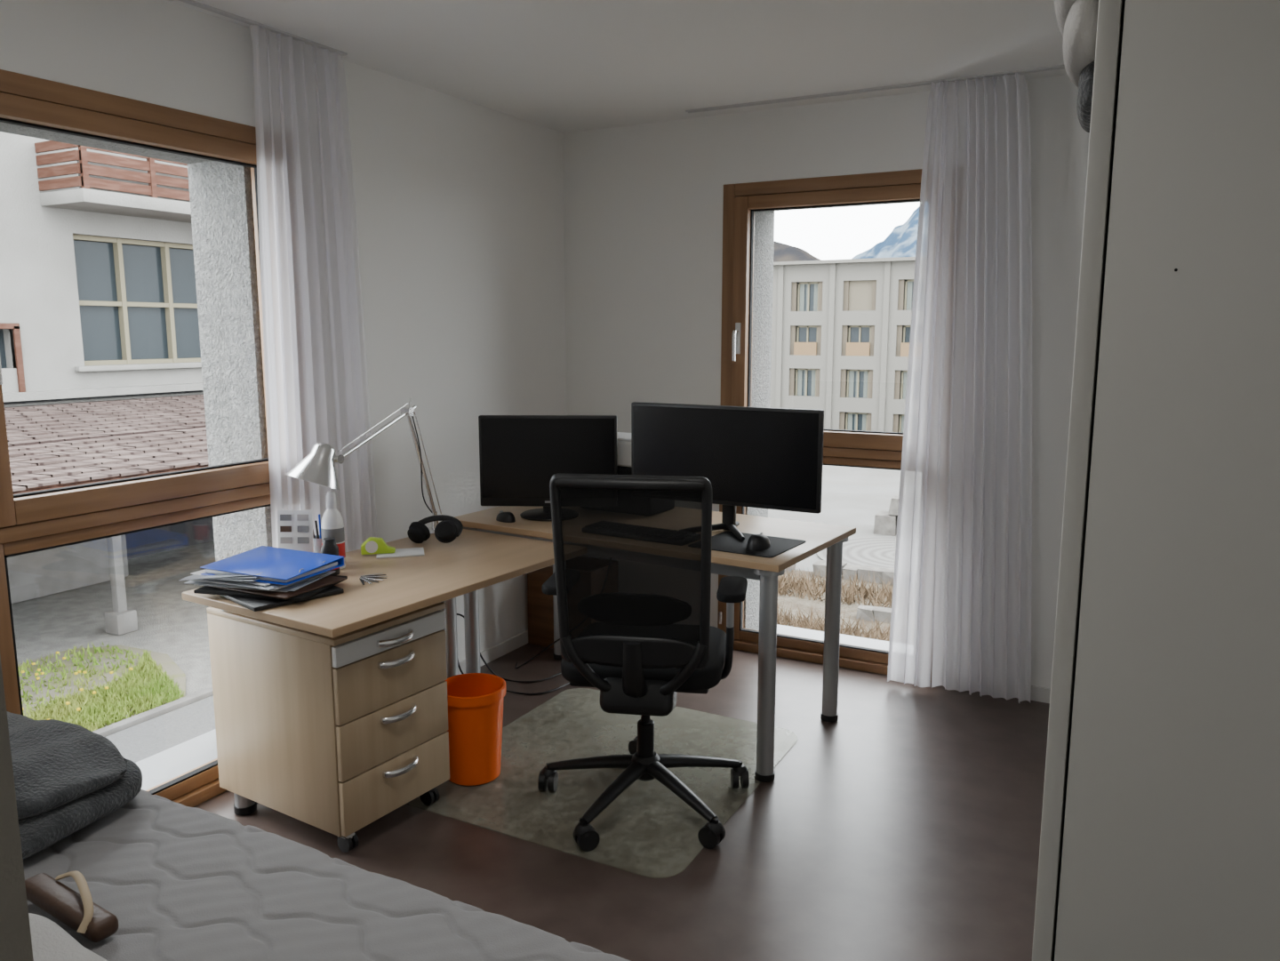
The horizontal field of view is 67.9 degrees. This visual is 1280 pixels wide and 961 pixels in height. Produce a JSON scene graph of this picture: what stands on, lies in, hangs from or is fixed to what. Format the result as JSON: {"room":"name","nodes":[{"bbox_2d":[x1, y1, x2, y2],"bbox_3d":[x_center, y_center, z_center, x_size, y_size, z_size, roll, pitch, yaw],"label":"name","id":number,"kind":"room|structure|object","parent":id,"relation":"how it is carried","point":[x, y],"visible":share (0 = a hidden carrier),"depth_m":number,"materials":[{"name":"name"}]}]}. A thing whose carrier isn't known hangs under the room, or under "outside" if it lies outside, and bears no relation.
{"room":"home office","nodes":[
{"label":"home office","id":0,"kind":"room"},
{"bbox_2d":[0,131,203,407],"bbox_3d":[-11.483,-4.223,20.502,4.000,13.000,26.000,5,10,28],"label":"facade","id":1,"kind":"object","parent":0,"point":[39,291],"visible":0.2,"depth_m":17.47,"materials":[{"name":"paint"}]},
{"bbox_2d":[0,322,25,391],"bbox_3d":[-11.455,-2.077,16.659,0.150,1.350,1.150,5,10,28],"label":"window","id":2,"kind":"structure","parent":1,"relation":"attached to","point":[15,327],"depth_m":17.05,"materials":[{"name":"red wood"}]},
{"bbox_2d":[0,233,200,367],"bbox_3d":[-10.411,-3.277,18.925,0.200,3.020,6.210,5,10,28],"label":"window","id":3,"kind":"structure","parent":1,"relation":"attached to","point":[94,260],"depth_m":19.28,"materials":[{"name":"grey"}]},
{"bbox_2d":[2,382,203,401],"bbox_3d":[-9.588,-1.941,19.830,0.300,0.140,26.000,5,10,28],"label":"ledge","id":4,"kind":"object","parent":1,"relation":"attached to","point":[15,396],"visible":0.44,"depth_m":18.14,"materials":[{"name":"white"}]},
{"bbox_2d":[34,140,190,200],"bbox_3d":[-8.086,-6.282,20.948,1.270,0.970,9.450,5,10,28],"label":"balcony railing","id":5,"kind":"object","parent":1,"relation":"attached to","point":[84,180],"visible":0.41,"depth_m":17.07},
{"bbox_2d":[40,188,191,223],"bbox_3d":[-8.072,-5.688,21.034,1.300,0.230,9.450,5,10,28],"label":"balcony slab","id":6,"kind":"object","parent":1,"relation":"attached to","point":[79,199],"depth_m":17.44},
{"bbox_2d":[3,390,203,404],"bbox_3d":[-9.676,-1.852,19.892,0.100,0.055,26.000,5,10,28],"label":"ledge shadow gap","id":7,"kind":"object","parent":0,"point":[192,391],"depth_m":18.35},
{"bbox_2d":[77,160,190,202],"bbox_3d":[-7.837,-6.110,20.984,0.100,0.620,9.200,5,10,28],"label":"panel","id":8,"kind":"object","parent":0,"point":[89,163],"depth_m":17.80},
{"bbox_2d":[0,121,272,561],"bbox_3d":[-1.785,2.450,3.098,0.280,9.200,5.840,5,10,28],"label":"wall","id":9,"kind":"structure","parent":0,"point":[220,194],"depth_m":3.28,"materials":[{"name":"paint"}]},
{"bbox_2d":[135,728,217,790],"bbox_3d":[-1.674,1.030,3.149,0.340,0.030,0.900,5,10,28],"label":"sill","id":10,"kind":"structure","parent":9,"relation":"attached to","point":[156,769],"depth_m":3.35,"materials":[{"name":"silver metal"}]},
{"bbox_2d":[74,362,201,371],"bbox_3d":[-9.607,-2.405,19.883,0.150,0.100,4.400,5,10,28],"label":"window sill","id":11,"kind":"structure","parent":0,"point":[96,368],"depth_m":18.94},
{"bbox_2d":[0,0,566,662],"bbox_3d":[-1.707,-0.005,2.453,0.100,2.650,5.460,5,10,28],"label":"wall","id":12,"kind":"structure","parent":0,"point":[460,203],"depth_m":3.81,"materials":[{"name":"white paint"}]},
{"bbox_2d":[0,69,270,800],"bbox_3d":[-1.436,-0.040,2.860,0.163,2.106,1.025,5,10,28],"label":"window","id":13,"kind":"structure","parent":12,"relation":"in","point":[23,98],"depth_m":2.68,"materials":[{"name":"wood"}]},
{"bbox_2d":[4,555,23,715],"bbox_3d":[-1.678,0.606,2.566,0.025,0.830,0.006,5,10,28],"label":"lower gasket","id":14,"kind":"object","parent":13,"relation":"attached to","point":[5,558],"visible":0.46,"depth_m":2.53,"materials":[{"name":"black"}]},
{"bbox_2d":[0,117,256,167],"bbox_3d":[-1.461,-0.967,2.729,0.025,0.006,0.885,5,10,28],"label":"upper gasket","id":15,"kind":"object","parent":13,"relation":"attached to","point":[3,120],"visible":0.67,"depth_m":2.69,"materials":[{"name":"black"}]},
{"bbox_2d":[0,481,270,543],"bbox_3d":[-1.468,0.076,2.896,0.089,0.040,1.025,5,10,28],"label":"transom","id":16,"kind":"object","parent":13,"relation":"attached to","point":[15,532],"visible":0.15,"depth_m":2.76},
{"bbox_2d":[4,504,270,557],"bbox_3d":[-1.461,0.137,2.902,0.025,0.006,0.925,5,10,28],"label":"lower gasket","id":17,"kind":"object","parent":13,"relation":"attached to","point":[240,510],"visible":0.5,"depth_m":2.80,"materials":[{"name":"black"}]},
{"bbox_2d":[13,457,268,497],"bbox_3d":[-1.461,-0.015,2.878,0.025,0.006,0.885,5,10,28],"label":"upper gasket","id":18,"kind":"object","parent":13,"relation":"on","point":[54,490],"visible":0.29,"depth_m":2.81,"materials":[{"name":"black"}]},
{"bbox_2d":[148,759,217,794],"bbox_3d":[-1.461,0.951,3.029,0.025,0.006,0.925,5,10,28],"label":"lower gasket","id":19,"kind":"object","parent":13,"relation":"on","point":[213,764],"visible":0.29,"depth_m":3.03,"materials":[{"name":"black"}]},
{"bbox_2d":[254,168,261,283],"bbox_3d":[-1.254,-0.551,3.186,0.025,0.969,0.006,5,10,28],"label":"upper gasket","id":20,"kind":"object","parent":13,"relation":"attached to","point":[255,169],"visible":0.14,"depth_m":3.13,"materials":[{"name":"black"}]},
{"bbox_2d":[171,777,226,807],"bbox_3d":[-1.468,1.021,3.044,0.089,0.040,1.025,5,10,28],"label":"frame","id":21,"kind":"object","parent":12,"relation":"attached to","point":[212,788],"visible":0.04,"depth_m":3.06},
{"bbox_2d":[458,629,527,674],"bbox_3d":[-1.280,0.973,3.291,0.014,0.060,3.836,5,10,28],"label":"baseboard","id":22,"kind":"structure","parent":12,"relation":"attached to","point":[492,653],"depth_m":4.44,"materials":[{"name":"white"}]},
{"bbox_2d":[167,0,1067,133],"bbox_3d":[-0.288,-1.354,1.696,3.690,0.250,5.850,5,10,28],"label":"ceiling","id":23,"kind":"structure","parent":0,"point":[562,66],"depth_m":3.19,"materials":[{"name":"white paint"}]},
{"bbox_2d":[178,0,347,55],"bbox_3d":[-1.395,-1.365,2.599,0.025,0.006,1.580,5,10,28],"label":"rail","id":24,"kind":"object","parent":23,"relation":"attached to","point":[194,3],"visible":1,"depth_m":2.96,"materials":[{"name":"grey"}]},
{"bbox_2d":[249,24,377,551],"bbox_3d":[-1.106,-0.250,3.324,0.070,2.418,0.508,5,10,28],"label":"sheer curtain","id":25,"kind":"object","parent":24,"relation":"hanging from","point":[316,382],"visible":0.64,"depth_m":3.23,"materials":[{"name":"fabric"}]},
{"bbox_2d":[685,64,1064,112],"bbox_3d":[0.919,-1.548,3.764,1.620,0.006,0.035,5,10,28],"label":"rail","id":26,"kind":"object","parent":23,"relation":"attached to","point":[1060,67],"depth_m":3.75,"materials":[{"name":"grey"}]},
{"bbox_2d":[887,72,1031,703],"bbox_3d":[1.315,-0.317,3.750,0.563,2.418,0.098,5,10,27],"label":"sheer curtain","id":27,"kind":"object","parent":26,"relation":"hanging from","point":[963,563],"visible":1,"depth_m":3.77,"materials":[{"name":"fabric"}]},
{"bbox_2d":[193,643,1049,960],"bbox_3d":[-0.229,1.319,1.916,3.400,0.200,5.560,5,10,28],"label":"floor","id":28,"kind":"structure","parent":0,"point":[905,826],"depth_m":2.89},
{"bbox_2d":[23,788,630,960],"bbox_3d":[-0.999,1.020,1.540,2.050,0.508,1.010,5,10,28],"label":"bed","id":29,"kind":"object","parent":28,"relation":"on","point":[180,882],"visible":0.7,"depth_m":1.68,"materials":[{"name":"grey"}]},
{"bbox_2d":[28,912,107,960],"bbox_3d":[-0.945,0.758,1.423,0.363,0.052,0.225,6,11,33],"label":"folded cloth","id":30,"kind":"object","parent":29,"relation":"on","point":[51,941],"visible":0.51,"depth_m":1.50,"materials":[{"name":"grey fabric"}]},
{"bbox_2d":[24,870,118,942],"bbox_3d":[-0.978,0.717,1.629,0.251,0.057,0.064,6,11,35],"label":"leather bag","id":31,"kind":"object","parent":29,"relation":"on","point":[78,911],"visible":0.94,"depth_m":1.60,"materials":[{"name":"brown"}]},
{"bbox_2d":[6,711,142,859],"bbox_3d":[-1.412,0.616,1.993,0.698,0.154,0.429,5,10,28],"label":"fleece blanket","id":32,"kind":"object","parent":29,"relation":"on","point":[68,777],"visible":0.83,"depth_m":1.92,"materials":[{"name":"fabric"}]},
{"bbox_2d":[206,602,449,852],"bbox_3d":[-0.955,0.713,2.985,0.620,0.659,0.432,6,11,32],"label":"drawer pedestal","id":33,"kind":"object","parent":28,"relation":"on","point":[335,735],"visible":0.96,"depth_m":2.80,"materials":[{"name":"brown wood"}]},
{"bbox_2d":[181,528,554,815],"bbox_3d":[-0.777,0.646,3.179,0.668,0.730,1.136,6,11,32],"label":"desk","id":34,"kind":"object","parent":28,"relation":"on","point":[475,560],"visible":0.5,"depth_m":3.00,"materials":[{"name":"brown wood"}]},
{"bbox_2d":[179,545,347,611],"bbox_3d":[-1.116,0.282,2.836,0.448,0.093,0.358,5,10,29],"label":"binders","id":35,"kind":"object","parent":34,"relation":"on","point":[260,578],"visible":1,"depth_m":2.76,"materials":[{"name":"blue plastic"}]},
{"bbox_2d":[277,510,313,551],"bbox_3d":[-1.126,0.193,3.098,0.115,0.189,0.060,0,9,0],"label":"card holder","id":36,"kind":"object","parent":34,"relation":"on","point":[294,527],"visible":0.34,"depth_m":3.10,"materials":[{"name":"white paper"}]},
{"bbox_2d":[312,513,321,552],"bbox_3d":[-1.061,0.197,3.168,0.070,0.160,0.068,5,10,28],"label":"pen cup","id":37,"kind":"object","parent":34,"relation":"on","point":[317,539],"visible":0.18,"depth_m":3.14,"materials":[{"name":"grey plastic"}]},
{"bbox_2d":[320,537,339,575],"bbox_3d":[-0.987,0.241,3.026,0.057,0.117,0.057,5,10,28],"label":"can","id":38,"kind":"object","parent":34,"relation":"on","point":[329,546],"visible":0.49,"depth_m":3.00,"materials":[{"name":"black plastic"}]},
{"bbox_2d":[320,490,345,569],"bbox_3d":[-1.001,0.160,3.095,0.072,0.255,0.072,5,10,28],"label":"spray bottle","id":39,"kind":"object","parent":34,"relation":"on","point":[332,525],"visible":0.75,"depth_m":3.07,"materials":[{"name":"white plastic"}]},
{"bbox_2d":[285,397,441,534],"bbox_3d":[-0.926,-0.016,3.347,0.178,0.524,0.747,5,10,28],"label":"desk lamp","id":40,"kind":"object","parent":34,"relation":"on","point":[318,467],"visible":0.86,"depth_m":3.10,"materials":[{"name":"silver metal"}]},
{"bbox_2d":[359,572,387,584],"bbox_3d":[-0.829,0.303,2.963,0.086,0.012,0.120,-4,10,-24],"label":"keys","id":41,"kind":"object","parent":34,"relation":"on","point":[369,577],"visible":1,"depth_m":2.96,"materials":[{"name":"silver metal"}]},
{"bbox_2d":[360,536,424,558],"bbox_3d":[-0.859,0.226,3.301,0.210,0.062,0.110,-2,9,-15],"label":"tape dispenser","id":42,"kind":"object","parent":34,"relation":"on","point":[372,545],"visible":1,"depth_m":3.27,"materials":[{"name":"green plastic"}]},
{"bbox_2d":[407,514,463,543],"bbox_3d":[-0.751,0.182,3.483,0.198,0.098,0.176,1,9,8],"label":"headphones","id":43,"kind":"object","parent":34,"relation":"on","point":[449,528],"visible":1,"depth_m":3.46,"materials":[{"name":"black"}]},
{"bbox_2d":[407,521,430,543],"bbox_3d":[-0.814,0.195,3.479,0.084,0.084,0.050,4,38,25],"label":"cushion","id":44,"kind":"object","parent":43,"relation":"on","point":[418,532],"depth_m":3.46,"materials":[{"name":"black fabric"}]},
{"bbox_2d":[434,520,457,543],"bbox_3d":[-0.698,0.180,3.419,0.084,0.084,0.050,-1,-20,-9],"label":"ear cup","id":45,"kind":"object","parent":43,"relation":"on","point":[445,531],"depth_m":3.40,"materials":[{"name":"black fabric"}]},
{"bbox_2d":[456,613,569,695],"bbox_3d":[-0.444,0.524,4.097,0.707,0.706,0.369,1,9,4],"label":"power cables","id":46,"kind":"object","parent":28,"relation":"on","point":[461,615],"visible":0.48,"depth_m":4.10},
{"bbox_2d":[527,564,553,647],"bbox_3d":[-0.324,0.592,4.622,0.360,0.400,0.260,5,10,28],"label":"wooden crate","id":47,"kind":"object","parent":28,"relation":"on","point":[540,605],"visible":0.14,"depth_m":4.56,"materials":[{"name":"brown wood"}]},
{"bbox_2d":[454,505,855,782],"bbox_3d":[0.027,0.540,3.762,1.436,0.760,0.711,6,11,32],"label":"desk","id":48,"kind":"object","parent":28,"relation":"on","point":[818,537],"visible":0.56,"depth_m":3.57,"materials":[{"name":"brown wood"}]},
{"bbox_2d":[496,510,515,522],"bbox_3d":[-0.528,0.140,3.737,0.059,0.036,0.104,-8,12,-40],"label":"computer mouse","id":49,"kind":"object","parent":48,"relation":"on","point":[502,516],"visible":1,"depth_m":3.71,"materials":[{"name":"black plastic"}]},
{"bbox_2d":[478,415,617,520],"bbox_3d":[-0.365,-0.059,3.805,0.550,0.406,0.236,0,9,1],"label":"computer monitor","id":50,"kind":"object","parent":48,"relation":"on","point":[519,455],"visible":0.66,"depth_m":3.77,"materials":[{"name":"black plastic"}]},
{"bbox_2d":[617,432,631,474],"bbox_3d":[-0.054,-0.034,3.962,0.350,0.309,0.208,6,11,32],"label":"printer","id":51,"kind":"object","parent":48,"relation":"on","point":[624,439],"visible":0.02,"depth_m":3.84,"materials":[{"name":"white plastic"}]},
{"bbox_2d":[631,401,823,540],"bbox_3d":[0.313,-0.041,3.485,0.750,0.470,0.245,5,10,29],"label":"monitor","id":52,"kind":"object","parent":48,"relation":"on","point":[768,458],"visible":0.78,"depth_m":3.41,"materials":[{"name":"black plastic"}]},
{"bbox_2d":[711,530,806,558],"bbox_3d":[0.377,0.221,3.327,0.320,0.003,0.300,6,11,32],"label":"mouse pad","id":53,"kind":"object","parent":48,"relation":"on","point":[724,541],"visible":0.71,"depth_m":3.31,"materials":[{"name":"black"}]},
{"bbox_2d":[746,532,770,551],"bbox_3d":[0.409,0.204,3.267,0.076,0.048,0.133,4,10,22],"label":"computer mouse","id":54,"kind":"object","parent":53,"relation":"on","point":[756,542],"visible":1,"depth_m":3.22,"materials":[{"name":"black plastic"}]},
{"bbox_2d":[1032,0,1279,960],"bbox_3d":[1.040,0.095,1.459,0.655,2.360,1.499,5,10,28],"label":"wardrobe","id":55,"kind":"object","parent":28,"relation":"on","point":[1160,836],"visible":1,"depth_m":0.88,"materials":[{"name":"white wood"}]},
{"bbox_2d":[1054,0,1098,132],"bbox_3d":[0.577,-0.635,1.224,0.090,0.346,0.275,5,10,28],"label":"garment","id":56,"kind":"object","parent":55,"relation":"hanging from","point":[1076,20],"visible":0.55,"depth_m":1.18,"materials":[{"name":"grey fabric"}]},
{"bbox_3d":[-0.100,0.993,3.340,1.030,0.004,1.130,5,10,28],"label":"chair mat","id":57,"kind":"object","parent":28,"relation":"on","visible":0},
{"bbox_2d":[444,672,506,785],"bbox_3d":[-0.568,0.846,3.226,0.232,0.320,0.232,5,10,28],"label":"waste bin","id":58,"kind":"object","parent":57,"relation":"on","point":[475,700],"visible":0.87,"depth_m":3.15,"materials":[{"name":"orange plastic"}]},
{"bbox_2d":[537,472,749,851],"bbox_3d":[0.005,0.485,2.994,0.682,1.106,0.705,1,9,9],"label":"office chair","id":59,"kind":"object","parent":57,"relation":"on","point":[630,581],"visible":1,"depth_m":2.70,"materials":[{"name":"fabric"}]},
{"bbox_2d":[541,766,557,779],"bbox_3d":[-0.301,0.960,3.136,0.056,0.028,0.056,1,9,9],"label":"hood","id":60,"kind":"object","parent":59,"relation":"attached to","point":[548,772],"depth_m":3.12,"materials":[{"name":"black plastic"}]},
{"bbox_2d":[574,822,592,837],"bbox_3d":[-0.165,1.016,2.779,0.056,0.028,0.056,1,9,9],"label":"hood","id":61,"kind":"object","parent":59,"relation":"attached to","point":[582,829],"depth_m":2.76,"materials":[{"name":"black plastic"}]},
{"bbox_2d":[560,625,726,690],"bbox_3d":[0.024,0.550,3.022,0.490,0.065,0.470,1,9,9],"label":"seat cushion","id":62,"kind":"object","parent":59,"relation":"on","point":[703,679],"depth_m":2.80,"materials":[{"name":"black fabric"}]},
{"bbox_2d":[705,820,723,834],"bbox_3d":[0.218,1.014,2.791,0.056,0.028,0.056,1,9,9],"label":"hood","id":63,"kind":"object","parent":59,"relation":"attached to","point":[712,827],"depth_m":2.77,"materials":[{"name":"black plastic"}]},
{"bbox_2d":[730,763,746,775],"bbox_3d":[0.331,0.957,3.155,0.056,0.028,0.056,1,9,9],"label":"hood","id":64,"kind":"object","parent":59,"relation":"attached to","point":[737,769],"depth_m":3.13,"materials":[{"name":"black plastic"}]},
{"bbox_2d":[562,74,1089,687],"bbox_3d":[1.061,-0.263,4.103,3.400,2.650,0.100,5,10,28],"label":"wall","id":65,"kind":"structure","parent":0,"point":[644,203],"depth_m":4.29,"materials":[{"name":"white paint"}]},
{"bbox_2d":[717,184,735,632],"bbox_3d":[0.417,-0.265,4.442,0.055,2.150,0.089,5,10,28],"label":"frame","id":66,"kind":"object","parent":65,"relation":"attached to","point":[729,189],"visible":0.32,"depth_m":4.32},
{"bbox_2d":[733,639,887,674],"bbox_3d":[0.848,0.813,4.377,0.923,0.040,0.089,5,10,28],"label":"frame","id":67,"kind":"object","parent":65,"relation":"attached to","point":[858,664],"visible":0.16,"depth_m":4.36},
{"bbox_2d":[731,168,922,663],"bbox_3d":[0.831,-0.246,4.178,0.923,2.106,0.163,5,10,28],"label":"window","id":68,"kind":"structure","parent":65,"relation":"in","point":[898,185],"depth_m":4.15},
{"bbox_2d":[747,210,753,407],"bbox_3d":[0.502,-0.728,4.314,0.006,0.969,0.025,5,10,28],"label":"upper gasket","id":69,"kind":"object","parent":68,"relation":"attached to","point":[752,212],"visible":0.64,"depth_m":4.30,"materials":[{"name":"black"}]},
{"bbox_2d":[739,628,888,654],"bbox_3d":[0.844,0.743,4.358,0.823,0.006,0.025,5,10,28],"label":"lower gasket","id":70,"kind":"object","parent":68,"relation":"on","point":[741,629],"visible":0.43,"depth_m":4.37,"materials":[{"name":"black"}]},
{"bbox_2d":[751,199,919,211],"bbox_3d":[0.844,-1.175,4.058,0.783,0.006,0.025,5,10,28],"label":"upper gasket","id":71,"kind":"object","parent":68,"relation":"attached to","point":[910,200],"visible":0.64,"depth_m":4.05,"materials":[{"name":"black"}]},
{"bbox_2d":[823,446,902,460],"bbox_3d":[0.848,-0.133,4.229,0.923,0.040,0.089,5,10,28],"label":"transom","id":72,"kind":"object","parent":68,"relation":"attached to","point":[835,452],"visible":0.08,"depth_m":4.12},
{"bbox_2d":[1030,685,1050,703],"bbox_3d":[1.034,0.827,4.223,3.200,0.060,0.014,5,10,28],"label":"baseboard","id":73,"kind":"structure","parent":65,"relation":"attached to","point":[1037,693],"depth_m":3.90,"materials":[{"name":"white"}]},
{"bbox_2d":[743,200,919,630],"bbox_3d":[1.283,2.217,4.590,3.700,9.200,0.280,5,10,28],"label":"wall","id":74,"kind":"structure","parent":0,"point":[764,234],"depth_m":4.53,"materials":[{"name":"paint"}]},
{"bbox_2d":[776,624,889,650],"bbox_3d":[0.967,0.807,4.575,0.860,0.030,0.340,5,10,28],"label":"sill","id":75,"kind":"structure","parent":74,"relation":"attached to","point":[852,640],"depth_m":4.68,"materials":[{"name":"silver metal"}]},
{"bbox_3d":[-0.810,0.178,0.640,3.200,2.450,0.120,5,10,28],"label":"wall","id":76,"kind":"structure","parent":0,"visible":0},
{"bbox_2d":[0,654,33,960],"bbox_3d":[-0.310,0.403,0.402,0.018,2.080,0.128,5,10,28],"label":"door frame","id":77,"kind":"structure","parent":76,"relation":"attached to","point":[15,935],"depth_m":0.41,"materials":[{"name":"grey"}]},
{"label":"outside","id":78,"kind":"structure","parent":0,"visible":0},
{"bbox_2d":[773,240,821,262],"bbox_3d":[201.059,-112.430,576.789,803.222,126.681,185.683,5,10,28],"label":"forested hill","id":79,"kind":"structure","parent":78,"point":[781,252],"depth_m":704.91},
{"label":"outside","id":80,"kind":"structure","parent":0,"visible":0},
{"bbox_2d":[768,464,900,525],"bbox_3d":[16.610,-4.425,73.502,280.000,1.000,135.100,5,10,28],"label":"plaza","id":81,"kind":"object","parent":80,"point":[849,494],"depth_m":38.14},
{"bbox_2d":[770,260,915,431],"bbox_3d":[28.040,-5.822,57.375,85.000,14.750,8.000,5,10,28],"label":"facade","id":82,"kind":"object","parent":81,"relation":"on","point":[864,271],"visible":0.1,"depth_m":60.51,"materials":[{"name":"grey"}]},
{"bbox_2d":[775,261,891,431],"bbox_3d":[24.374,-5.410,54.749,55.550,14.750,0.150,5,10,28],"label":"pilasters","id":83,"kind":"object","parent":82,"relation":"attached to","point":[887,264],"visible":0.21,"depth_m":60.59,"materials":[{"name":"grey"}]},
{"bbox_2d":[773,256,915,265],"bbox_3d":[27.958,-13.248,56.486,85.400,0.200,9.600,5,10,28],"label":"roof slab","id":84,"kind":"structure","parent":82,"relation":"on","point":[900,259],"depth_m":59.26,"materials":[{"name":"grey"}]},
{"bbox_2d":[843,280,849,311],"label":"shutters","id":85,"kind":"object","parent":82,"relation":"attached to","point":[846,283],"depth_m":60.18,"materials":[{"name":"brown"}]},
{"bbox_2d":[793,342,909,356],"bbox_3d":[22.917,-7.561,55.358,56.700,0.850,0.120,5,10,28],"label":"panels","id":86,"kind":"object","parent":82,"relation":"on","point":[800,348],"visible":0.15,"depth_m":60.33,"materials":[{"name":"brown wood"}]},
{"bbox_2d":[795,279,913,431],"bbox_3d":[23.102,-6.853,55.816,56.640,10.070,0.100,5,10,28],"label":"window frames","id":87,"kind":"structure","parent":82,"relation":"attached to","point":[907,280],"depth_m":61.15,"materials":[{"name":"brown"}]},
{"bbox_2d":[799,283,817,311],"bbox_3d":[10.951,-11.876,61.647,1.202,1.707,0.040,5,10,28],"label":"curtains","id":88,"kind":"object","parent":87,"relation":"hanging from","point":[802,286],"depth_m":61.70,"materials":[{"name":"grey fabric"}]},
{"bbox_2d":[794,280,913,431],"bbox_3d":[23.137,-6.863,55.882,57.300,10.070,0.050,5,10,28],"label":"glazing","id":89,"kind":"object","parent":87,"relation":"attached to","point":[803,331],"visible":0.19,"depth_m":61.29,"materials":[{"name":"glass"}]},
{"bbox_2d":[848,370,859,397],"bbox_3d":[13.749,-6.190,61.019,0.653,1.661,0.040,5,10,28],"label":"curtains","id":90,"kind":"object","parent":87,"relation":"hanging from","point":[852,372],"depth_m":61.06,"materials":[{"name":"grey fabric"}]},
{"bbox_2d":[848,280,872,310],"bbox_3d":[20.002,-11.144,56.683,42.900,1.860,0.050,5,10,28],"label":"blinds","id":91,"kind":"object","parent":87,"relation":"attached to","point":[860,292],"visible":0.33,"depth_m":59.89,"materials":[{"name":"beige"}]},
{"bbox_2d":[897,279,904,310],"label":"shutters","id":92,"kind":"object","parent":82,"relation":"attached to","point":[900,305],"depth_m":58.56,"materials":[{"name":"brown"}]},
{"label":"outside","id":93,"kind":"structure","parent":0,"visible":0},
{"bbox_2d":[11,540,215,695],"bbox_3d":[-14.536,0.338,24.021,42.000,0.500,44.000,5,10,28],"label":"ground","id":94,"kind":"structure","parent":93,"point":[173,626],"depth_m":12.75,"materials":[{"name":"concrete"}]},
{"bbox_2d":[17,645,185,727],"bbox_3d":[-8.052,2.816,6.447,2.600,0.040,10.850,5,10,28],"label":"lawn patch","id":95,"kind":"structure","parent":94,"relation":"on","point":[173,671],"depth_m":10.67,"materials":[{"name":"green plant"}]},
{"bbox_2d":[18,641,184,731],"bbox_3d":[-6.773,2.387,8.769,2.646,0.090,5.279,5,10,28],"label":"grass","id":96,"kind":"structure","parent":95,"relation":"on","point":[156,691],"depth_m":9.90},
{"bbox_2d":[20,651,132,719],"bbox_3d":[-6.517,2.255,9.191,2.076,0.020,3.092,5,10,28],"label":"flowers","id":97,"kind":"object","parent":96,"relation":"on","point":[63,658],"visible":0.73,"depth_m":10.27,"materials":[{"name":"yellow plant"}]},
{"bbox_2d":[4,393,214,635],"bbox_3d":[-5.738,-0.435,19.292,7.810,2.490,24.290,5,10,28],"label":"carport","id":98,"kind":"object","parent":94,"relation":"on","point":[53,445],"visible":0.16,"depth_m":13.73,"materials":[{"name":"brown tile"}]},
{"bbox_2d":[93,686,213,736],"bbox_3d":[-6.319,2.752,6.731,0.120,0.080,13.000,5,10,28],"label":"kerb stone","id":99,"kind":"object","parent":94,"relation":"on","point":[167,708],"visible":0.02,"depth_m":9.42,"materials":[{"name":"concrete"}]},
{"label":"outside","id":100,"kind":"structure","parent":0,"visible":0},
{"bbox_2d":[852,206,919,258],"bbox_3d":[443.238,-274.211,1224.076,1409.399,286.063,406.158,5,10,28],"label":"mountain range","id":101,"kind":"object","parent":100,"point":[901,242],"visible":0.02,"depth_m":1392.49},
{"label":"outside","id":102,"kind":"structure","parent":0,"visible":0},
{"bbox_2d":[776,569,892,638],"bbox_3d":[2.933,3.508,14.118,11.500,2.100,8.400,5,10,28],"label":"ground","id":103,"kind":"structure","parent":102,"point":[805,603],"depth_m":16.14,"materials":[{"name":"soil"}]},
{"bbox_2d":[776,599,890,641],"bbox_3d":[2.941,2.204,14.365,10.615,0.400,1.684,5,10,28],"label":"shrubs","id":104,"kind":"object","parent":103,"relation":"on","point":[804,622],"visible":0.08,"depth_m":14.59,"materials":[{"name":"brown plant"}]},
{"bbox_2d":[777,564,893,607],"bbox_3d":[4.065,1.875,16.466,10.511,0.400,1.695,5,10,28],"label":"shrubs","id":105,"kind":"object","parent":103,"relation":"on","point":[851,592],"visible":0.22,"depth_m":16.74,"materials":[{"name":"brown plant"}]},
{"bbox_2d":[784,560,894,585],"bbox_3d":[5.023,1.797,17.360,10.887,0.319,0.545,5,10,28],"label":"stone edging","id":106,"kind":"object","parent":103,"relation":"on","point":[882,573],"visible":0.09,"depth_m":17.75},
{"bbox_2d":[856,604,891,623],"bbox_3d":[4.271,2.187,15.148,9.030,0.192,0.422,5,10,28],"label":"stone edging","id":107,"kind":"object","parent":103,"relation":"on","point":[880,613],"visible":0.12,"depth_m":15.30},
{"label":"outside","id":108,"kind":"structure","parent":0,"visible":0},
{"bbox_2d":[105,695,215,762],"bbox_3d":[-3.860,2.980,5.433,5.440,0.030,13.000,5,10,28],"label":"ledge","id":109,"kind":"object","parent":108,"point":[142,740],"depth_m":9.08,"materials":[{"name":"concrete"}]},
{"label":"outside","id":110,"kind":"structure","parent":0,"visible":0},
{"bbox_2d":[768,515,895,571],"bbox_3d":[6.122,2.598,19.997,11.500,2.080,5.100,5,10,28],"label":"terrace","id":111,"kind":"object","parent":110,"point":[861,530],"visible":0.02,"depth_m":22.18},
{"bbox_2d":[816,536,895,567],"bbox_3d":[5.537,1.572,19.695,3.700,0.040,3.700,5,10,28],"label":"paving","id":112,"kind":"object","parent":111,"relation":"on","point":[879,551],"visible":0.18,"depth_m":19.95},
{"bbox_2d":[873,494,898,535],"bbox_3d":[7.154,0.837,21.396,3.594,0.965,0.786,5,10,28],"label":"stone edging","id":113,"kind":"object","parent":111,"relation":"on","point":[885,522],"visible":0.13,"depth_m":21.81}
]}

